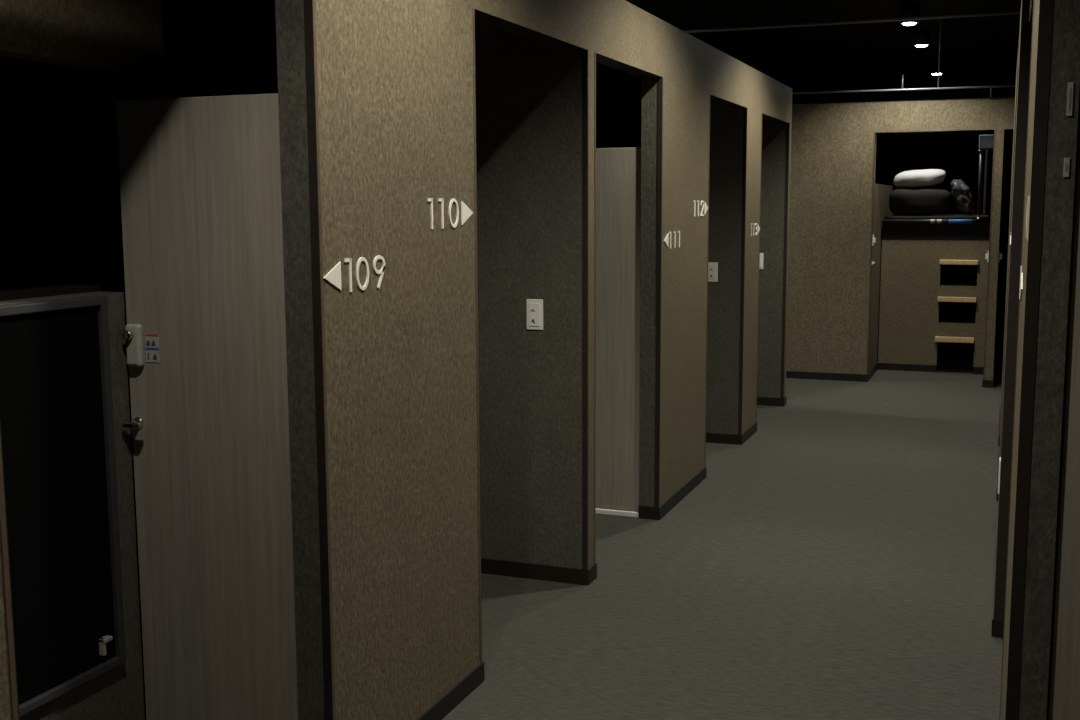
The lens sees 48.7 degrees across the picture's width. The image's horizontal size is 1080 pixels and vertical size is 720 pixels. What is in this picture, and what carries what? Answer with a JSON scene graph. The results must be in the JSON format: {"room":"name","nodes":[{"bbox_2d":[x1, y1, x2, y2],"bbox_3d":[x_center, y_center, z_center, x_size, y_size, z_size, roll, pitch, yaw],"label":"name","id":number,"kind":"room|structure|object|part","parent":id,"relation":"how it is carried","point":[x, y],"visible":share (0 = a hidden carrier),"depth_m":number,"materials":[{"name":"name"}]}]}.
{"room":"capsule hotel corridor","nodes":[
{"label":"capsule hotel corridor","id":0,"kind":"room"},
{"bbox_2d":[0,0,163,719],"bbox_3d":[-0.273,-0.328,5.131,0.080,2.325,8.287,3,8,21],"label":"wall","id":1,"kind":"structure","parent":0,"point":[114,36],"depth_m":2.99,"materials":[{"name":"brown paper"}]},
{"bbox_2d":[0,295,125,716],"bbox_3d":[-1.201,0.352,2.650,0.030,0.938,0.743,3,8,21],"label":"mirror","id":2,"kind":"object","parent":1,"relation":"attached to","point":[57,418],"visible":0.96,"depth_m":2.83,"materials":[{"name":"black mirror"}]},
{"bbox_2d":[0,0,641,696],"bbox_3d":[-0.560,-0.243,4.627,1.210,2.290,7.267,3,8,21],"label":"wall","id":3,"kind":"structure","parent":0,"point":[61,218],"depth_m":3.51,"materials":[{"name":"black paint"}]},
{"bbox_2d":[595,507,638,517],"bbox_3d":[0.260,0.735,5.854,0.477,0.026,0.048,3,8,21],"label":"trim","id":4,"kind":"structure","parent":3,"relation":"attached to","point":[605,511],"depth_m":5.79,"materials":[{"name":"white plastic"}]},
{"bbox_2d":[0,0,791,719],"bbox_3d":[-0.397,-0.081,3.244,0.098,2.325,12.130,3,8,21],"label":"wall","id":5,"kind":"structure","parent":0,"point":[395,77],"depth_m":3.33,"materials":[{"name":"brown paint"}]},
{"bbox_2d":[0,421,19,719],"bbox_3d":[-0.877,0.122,1.913,0.023,2.148,0.013,3,8,21],"label":"trim","id":6,"kind":"structure","parent":5,"relation":"attached to","point":[3,517],"depth_m":1.94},
{"bbox_2d":[116,93,297,719],"bbox_3d":[-0.827,0.226,2.973,0.477,1.730,0.086,3,8,21],"label":"door","id":7,"kind":"structure","parent":5,"relation":"in","point":[204,334],"depth_m":2.96,"materials":[{"name":"beige wood"}]},
{"bbox_3d":[-1.033,-0.062,2.990,0.024,0.024,0.016,3,8,21],"label":"lock knob","id":8,"kind":"part","parent":7,"relation":"part of","materials":[{"name":"silver metal"}]},
{"bbox_3d":[-1.021,0.163,3.021,0.057,0.030,0.050,3,8,21],"label":"handle","id":9,"kind":"part","parent":7,"relation":"part of","materials":[{"name":"silver metal"}]},
{"bbox_2d":[303,0,335,719],"bbox_3d":[-0.521,0.001,2.822,0.023,2.148,0.013,3,8,21],"label":"trim","id":10,"kind":"structure","parent":5,"relation":"attached to","point":[309,5],"depth_m":2.81,"materials":[{"name":"black metal"}]},
{"bbox_2d":[324,255,384,291],"bbox_3d":[-0.454,-0.210,2.940,0.004,0.086,0.298,3,8,21],"label":"number sign","id":11,"kind":"object","parent":5,"relation":"attached to","point":[333,277],"visible":1,"depth_m":2.94,"materials":[{"name":"beige plastic"}]},
{"bbox_2d":[427,198,472,228],"bbox_3d":[-0.255,-0.422,3.431,0.004,0.085,0.300,3,8,21],"label":"number sign","id":12,"kind":"object","parent":5,"relation":"attached to","point":[466,212],"visible":1,"depth_m":3.44,"materials":[{"name":"beige plastic"}]},
{"bbox_2d":[472,8,481,663],"bbox_3d":[-0.201,-0.039,3.648,0.023,2.011,0.013,3,8,21],"label":"trim","id":13,"kind":"structure","parent":5,"relation":"attached to","point":[473,9],"depth_m":3.64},
{"bbox_2d":[582,50,588,569],"bbox_3d":[0.175,-0.166,4.610,0.023,2.011,0.013,3,8,21],"label":"trim","id":14,"kind":"structure","parent":5,"relation":"attached to","point":[585,53],"depth_m":4.60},
{"bbox_2d":[594,52,595,563],"bbox_3d":[0.206,-0.177,4.688,0.023,2.011,0.013,3,8,21],"label":"trim","id":15,"kind":"structure","parent":5,"relation":"attached to","point":[595,52],"depth_m":4.68,"materials":[{"name":"brown wood"}]},
{"bbox_2d":[416,396,786,719],"bbox_3d":[-0.801,0.767,5.505,2.417,0.062,8.464,3,8,21],"label":"baseboard","id":16,"kind":"structure","parent":5,"relation":"attached to","point":[469,683],"depth_m":4.82,"materials":[{"name":"plastic"}]},
{"bbox_2d":[596,147,640,510],"bbox_3d":[0.258,-0.141,5.745,0.477,1.730,0.036,3,8,21],"label":"door","id":17,"kind":"structure","parent":5,"relation":"in","point":[618,170],"depth_m":5.68,"materials":[{"name":"beige wood"}]},
{"bbox_2d":[654,77,662,506],"bbox_3d":[0.555,-0.295,5.581,0.023,2.011,0.013,3,8,21],"label":"trim","id":18,"kind":"structure","parent":5,"relation":"attached to","point":[660,79],"depth_m":5.57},
{"bbox_2d":[664,231,679,248],"bbox_3d":[0.633,-0.575,5.719,0.004,0.080,0.290,3,8,21],"label":"number sign","id":19,"kind":"object","parent":5,"relation":"attached to","point":[666,240],"visible":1,"depth_m":5.69,"materials":[{"name":"beige plastic"}]},
{"bbox_2d":[694,200,707,215],"bbox_3d":[0.841,-0.793,6.232,0.004,0.082,0.313,3,8,21],"label":"number sign","id":20,"kind":"object","parent":5,"relation":"attached to","point":[705,207],"visible":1,"depth_m":6.25,"materials":[{"name":"beige plastic"}]},
{"bbox_2d":[705,94,710,465],"bbox_3d":[0.895,-0.409,6.448,0.023,2.011,0.013,3,8,21],"label":"trim","id":21,"kind":"structure","parent":5,"relation":"attached to","point":[710,94],"depth_m":6.44,"materials":[{"name":"brown wood"}]},
{"bbox_2d":[738,108,747,434],"bbox_3d":[1.249,-0.529,7.353,0.023,2.011,0.013,3,8,21],"label":"trim","id":22,"kind":"structure","parent":5,"relation":"attached to","point":[745,110],"depth_m":7.34,"materials":[{"name":"brown wood"}]},
{"bbox_2d":[751,223,759,235],"bbox_3d":[1.373,-0.832,7.607,0.004,0.080,0.298,3,8,21],"label":"number sign","id":23,"kind":"object","parent":5,"relation":"attached to","point":[756,224],"visible":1,"depth_m":7.63,"materials":[{"name":"beige plastic"}]},
{"bbox_2d":[756,124,761,421],"bbox_3d":[1.419,-0.587,7.788,0.023,2.011,0.013,3,8,21],"label":"trim","id":24,"kind":"structure","parent":5,"relation":"attached to","point":[761,124],"depth_m":7.79,"materials":[{"name":"brown wood"}]},
{"bbox_2d":[780,123,789,397],"bbox_3d":[1.798,-0.715,8.757,0.023,2.011,0.013,3,8,21],"label":"trim","id":25,"kind":"structure","parent":5,"relation":"attached to","point":[787,124],"depth_m":8.75,"materials":[{"name":"brown wood"}]},
{"bbox_2d":[475,21,563,566],"bbox_3d":[-0.434,-0.294,4.877,1.162,2.325,0.094,3,8,21],"label":"wall","id":26,"kind":"structure","parent":0,"point":[519,80],"depth_m":4.70,"materials":[{"name":"grey paper"}]},
{"bbox_2d":[526,299,542,329],"bbox_3d":[-0.021,-0.178,4.674,0.070,0.120,0.012,3,8,21],"label":"switch plate","id":27,"kind":"object","parent":26,"relation":"attached to","point":[534,306],"visible":1,"depth_m":4.67,"materials":[{"name":"white plastic"}]},
{"bbox_2d":[144,370,1002,719],"bbox_3d":[0.779,0.720,6.282,7.400,0.060,18.400,3,8,21],"label":"floor","id":28,"kind":"structure","parent":0,"point":[836,561],"depth_m":4.65,"materials":[{"name":"grey carpet"}]},
{"bbox_2d":[878,219,989,373],"bbox_3d":[3.719,-0.646,11.183,0.900,1.354,1.440,3,8,21],"label":"bunk bed","id":29,"kind":"object","parent":28,"relation":"on","point":[934,272],"visible":0.95,"depth_m":10.61,"materials":[{"name":"brown wood"}]},
{"bbox_3d":[3.472,-1.218,10.477,0.900,0.034,0.034,3,8,21],"label":"edge rail","id":30,"kind":"part","parent":29,"relation":"part of","materials":[{"name":"black metal"}]},
{"bbox_2d":[886,214,988,218],"bbox_3d":[3.711,-1.316,11.103,0.871,0.066,1.271,3,8,21],"label":"mattress","id":31,"kind":"object","parent":29,"relation":"on","point":[951,216],"visible":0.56,"depth_m":10.57,"materials":[{"name":"grey fabric"}]},
{"bbox_2d":[889,188,951,214],"bbox_3d":[3.431,-1.429,10.781,0.540,0.238,0.447,3,8,21],"label":"duvet","id":32,"kind":"object","parent":31,"relation":"on","point":[904,201],"visible":1,"depth_m":10.59,"materials":[{"name":"grey fabric"}]},
{"bbox_2d":[893,169,945,187],"bbox_3d":[3.425,-1.639,10.775,0.446,0.168,0.403,3,8,24],"label":"pillow","id":33,"kind":"object","parent":32,"relation":"on","point":[926,177],"visible":1,"depth_m":10.62,"materials":[{"name":"white fabric"}]},
{"bbox_2d":[951,180,974,214],"bbox_3d":[3.747,-1.441,10.573,0.216,0.312,0.228,3,8,21],"label":"plastic bag","id":34,"kind":"object","parent":31,"relation":"on","point":[962,195],"visible":1,"depth_m":10.50,"materials":[{"name":"black plastic"}]},
{"bbox_2d":[975,149,983,219],"bbox_3d":[3.793,-1.513,10.293,0.047,0.598,0.048,3,8,21],"label":"pole","id":35,"kind":"object","parent":29,"relation":"attached to","point":[980,150],"visible":1,"depth_m":10.28,"materials":[{"name":"silver metal"}]},
{"bbox_2d":[706,101,730,433],"bbox_3d":[0.630,-0.653,7.596,1.162,2.325,0.040,3,8,21],"label":"wall","id":36,"kind":"structure","parent":0,"point":[720,115],"depth_m":7.40,"materials":[{"name":"grey paper"}]},
{"bbox_2d":[708,262,717,281],"bbox_3d":[1.069,-0.546,7.410,0.070,0.120,0.012,3,8,21],"label":"switch plate","id":37,"kind":"object","parent":36,"relation":"attached to","point":[712,266],"visible":0.82,"depth_m":7.41,"materials":[{"name":"white plastic"}]},
{"bbox_2d":[757,119,775,396],"bbox_3d":[0.655,-0.867,9.235,2.312,2.325,0.103,3,8,21],"label":"wall","id":38,"kind":"structure","parent":0,"point":[768,128],"depth_m":8.80,"materials":[{"name":"grey paper"}]},
{"bbox_2d":[759,253,763,268],"bbox_3d":[1.615,-0.731,8.815,0.070,0.120,0.012,3,8,21],"label":"switch plate","id":39,"kind":"object","parent":38,"relation":"attached to","point":[761,254],"visible":0.39,"depth_m":8.80,"materials":[{"name":"white plastic"}]},
{"bbox_2d":[625,0,1020,82],"bbox_3d":[0.765,-2.304,5.888,7.400,0.080,18.400,3,8,21],"label":"ceiling","id":40,"kind":"structure","parent":0,"point":[982,45],"depth_m":10.70,"materials":[{"name":"black paint"}]},
{"bbox_2d":[682,10,1020,32],"bbox_3d":[2.619,-2.587,8.857,4.100,0.145,0.029,3,8,21],"label":"conduit","id":41,"kind":"object","parent":40,"relation":"attached to","point":[752,26],"visible":0.64,"depth_m":8.99,"materials":[{"name":"black metal"}]},
{"bbox_2d":[792,14,1014,99],"bbox_3d":[2.863,-2.424,9.649,4.600,0.675,0.116,3,8,21],"label":"conduit","id":42,"kind":"object","parent":40,"relation":"hanging from","point":[997,86],"visible":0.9,"depth_m":9.52,"materials":[{"name":"black metal"}]},
{"bbox_3d":[3.171,-2.450,9.471,0.012,0.580,0.012,3,8,21],"label":"hanger rod","id":43,"kind":"part","parent":42,"relation":"part of","materials":[{"name":"metal"}]},
{"bbox_2d":[899,3,919,25],"bbox_3d":[2.789,-2.605,9.005,0.144,0.149,0.144,3,8,21],"label":"recessed light","id":44,"kind":"object","parent":40,"relation":"in","point":[907,9],"visible":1,"depth_m":8.95,"materials":[{"name":"black metal"}]},
{"bbox_2d":[913,28,930,46],"bbox_3d":[3.288,-2.774,10.280,0.144,0.149,0.144,3,8,21],"label":"recessed light","id":45,"kind":"object","parent":40,"relation":"in","point":[921,36],"visible":1,"depth_m":10.22,"materials":[{"name":"black metal"}]},
{"bbox_2d":[930,60,944,74],"bbox_3d":[4.175,-3.073,12.545,0.144,0.149,0.144,3,8,21],"label":"recessed light","id":46,"kind":"object","parent":40,"relation":"in","point":[933,63],"visible":0.9,"depth_m":12.49,"materials":[{"name":"black metal"}]},
{"bbox_2d":[782,73,1015,103],"bbox_3d":[4.117,-1.918,14.635,7.400,2.980,0.100,3,8,21],"label":"wall","id":47,"kind":"structure","parent":0,"point":[992,79],"depth_m":14.31,"materials":[{"name":"black paint"}]},
{"bbox_2d":[786,97,1014,379],"bbox_3d":[2.727,-1.123,11.119,7.400,2.325,2.200,3,8,21],"label":"wall","id":48,"kind":"structure","parent":0,"point":[832,143],"depth_m":10.02,"materials":[{"name":"beige paint"}]},
{"bbox_2d":[866,132,875,374],"bbox_3d":[2.763,-0.876,9.962,0.013,2.011,0.032,3,8,21],"label":"trim","id":49,"kind":"structure","parent":48,"relation":"attached to","point":[874,139],"depth_m":9.95,"materials":[{"name":"brown wood"}]},
{"bbox_2d":[786,363,993,387],"bbox_3d":[2.477,0.085,10.615,7.400,0.062,0.807,3,8,21],"label":"baseboard","id":50,"kind":"structure","parent":48,"relation":"attached to","point":[789,374],"depth_m":10.19,"materials":[{"name":"plastic"}]},
{"bbox_2d":[983,129,995,379],"bbox_3d":[3.627,-0.837,9.629,0.013,2.011,0.032,3,8,21],"label":"trim","id":51,"kind":"structure","parent":48,"relation":"attached to","point":[994,129],"depth_m":9.61,"materials":[{"name":"brown wood"}]},
{"bbox_2d":[875,130,1012,376],"bbox_3d":[4.549,-1.052,10.512,3.560,2.325,2.140,3,8,21],"label":"wall","id":52,"kind":"structure","parent":0,"point":[956,153],"depth_m":11.65,"materials":[{"name":"black paint"}]},
{"bbox_2d":[979,135,993,213],"bbox_3d":[3.825,-1.593,10.259,0.117,0.670,0.120,3,8,21],"label":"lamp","id":53,"kind":"object","parent":52,"relation":"attached to","point":[986,142],"visible":0.94,"depth_m":10.19,"materials":[{"name":"grey metal"}]},
{"bbox_3d":[3.827,-1.537,10.252,0.020,0.560,0.015,3,8,21],"label":"guide rail","id":54,"kind":"part","parent":53,"relation":"part of","materials":[{"name":"metal"}]},
{"bbox_2d":[995,0,1079,719],"bbox_3d":[1.107,-0.010,2.649,0.120,2.325,12.100,3,8,21],"label":"wall","id":55,"kind":"structure","parent":0,"point":[1061,143],"depth_m":2.26,"materials":[{"name":"brown paint"}]},
{"bbox_2d":[991,408,1003,637],"bbox_3d":[2.123,0.769,5.388,0.127,0.062,6.491,3,8,21],"label":"baseboard","id":56,"kind":"structure","parent":55,"relation":"attached to","point":[997,629],"depth_m":4.30,"materials":[{"name":"plastic"}]},
{"bbox_2d":[998,457,1000,493],"bbox_3d":[1.611,0.405,4.184,0.008,0.120,0.070,3,8,21],"label":"wall outlet","id":57,"kind":"object","parent":55,"relation":"attached to","point":[999,457],"visible":0.82,"depth_m":4.15,"materials":[{"name":"white plastic"}]},
{"bbox_2d":[994,0,1031,619],"bbox_3d":[1.604,-0.219,4.001,0.062,2.261,0.013,3,8,21],"label":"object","id":58,"kind":"structure","parent":55,"relation":"attached to","point":[1026,28],"depth_m":4.01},
{"bbox_2d":[999,0,1033,719],"bbox_3d":[1.245,0.027,3.091,0.023,2.011,0.013,3,8,21],"label":"trim","id":59,"kind":"structure","parent":55,"relation":"attached to","point":[1033,0],"depth_m":3.09,"materials":[{"name":"black metal"}]},
{"bbox_2d":[1019,266,1022,300],"bbox_3d":[1.163,-0.180,2.886,0.004,0.082,0.260,3,8,21],"label":"number sign","id":60,"kind":"object","parent":55,"relation":"attached to","point":[1021,273],"visible":0.9,"depth_m":2.82,"materials":[{"name":"beige plastic"}]},
{"bbox_2d":[1026,195,1029,240],"bbox_3d":[0.973,-0.285,2.379,0.004,0.085,0.269,3,8,21],"label":"number sign","id":61,"kind":"object","parent":55,"relation":"attached to","point":[1028,199],"visible":0.76,"depth_m":2.38,"materials":[{"name":"beige plastic"}]},
{"bbox_2d":[1005,0,1053,719],"bbox_3d":[0.925,0.135,2.274,0.023,2.011,0.013,3,8,21],"label":"trim","id":62,"kind":"structure","parent":55,"relation":"attached to","point":[1045,6],"depth_m":2.25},
{"bbox_2d":[1063,158,1069,176],"bbox_3d":[0.965,-0.353,2.187,0.010,0.035,0.005,3,8,21],"label":"strike plate","id":63,"kind":"object","parent":55,"relation":"attached to","point":[1066,160],"visible":1,"depth_m":2.19,"materials":[{"name":"grey metal"}]},
{"bbox_2d":[1066,82,1073,115],"bbox_3d":[0.964,-0.474,2.171,0.010,0.060,0.005,3,8,21],"label":"strike plate","id":64,"kind":"object","parent":55,"relation":"attached to","point":[1070,90],"visible":1,"depth_m":2.17,"materials":[{"name":"grey metal"}]},
{"bbox_2d":[1046,90,1079,719],"bbox_3d":[1.599,-0.067,3.063,0.544,2.325,1.884,3,8,21],"label":"wall","id":65,"kind":"structure","parent":0,"point":[1079,90],"depth_m":2.64,"materials":[{"name":"black paint"}]},
{"bbox_3d":[1.913,-0.154,3.721,0.600,2.325,9.500,3,8,21],"label":"wall","id":66,"kind":"structure","parent":0,"visible":0},
{"bbox_2d":[1047,110,1079,719],"bbox_3d":[1.248,0.317,2.200,0.537,1.730,0.036,3,8,21],"label":"door","id":67,"kind":"structure","parent":66,"relation":"in","point":[1064,680],"depth_m":2.28,"materials":[{"name":"beige wood"}]}
]}

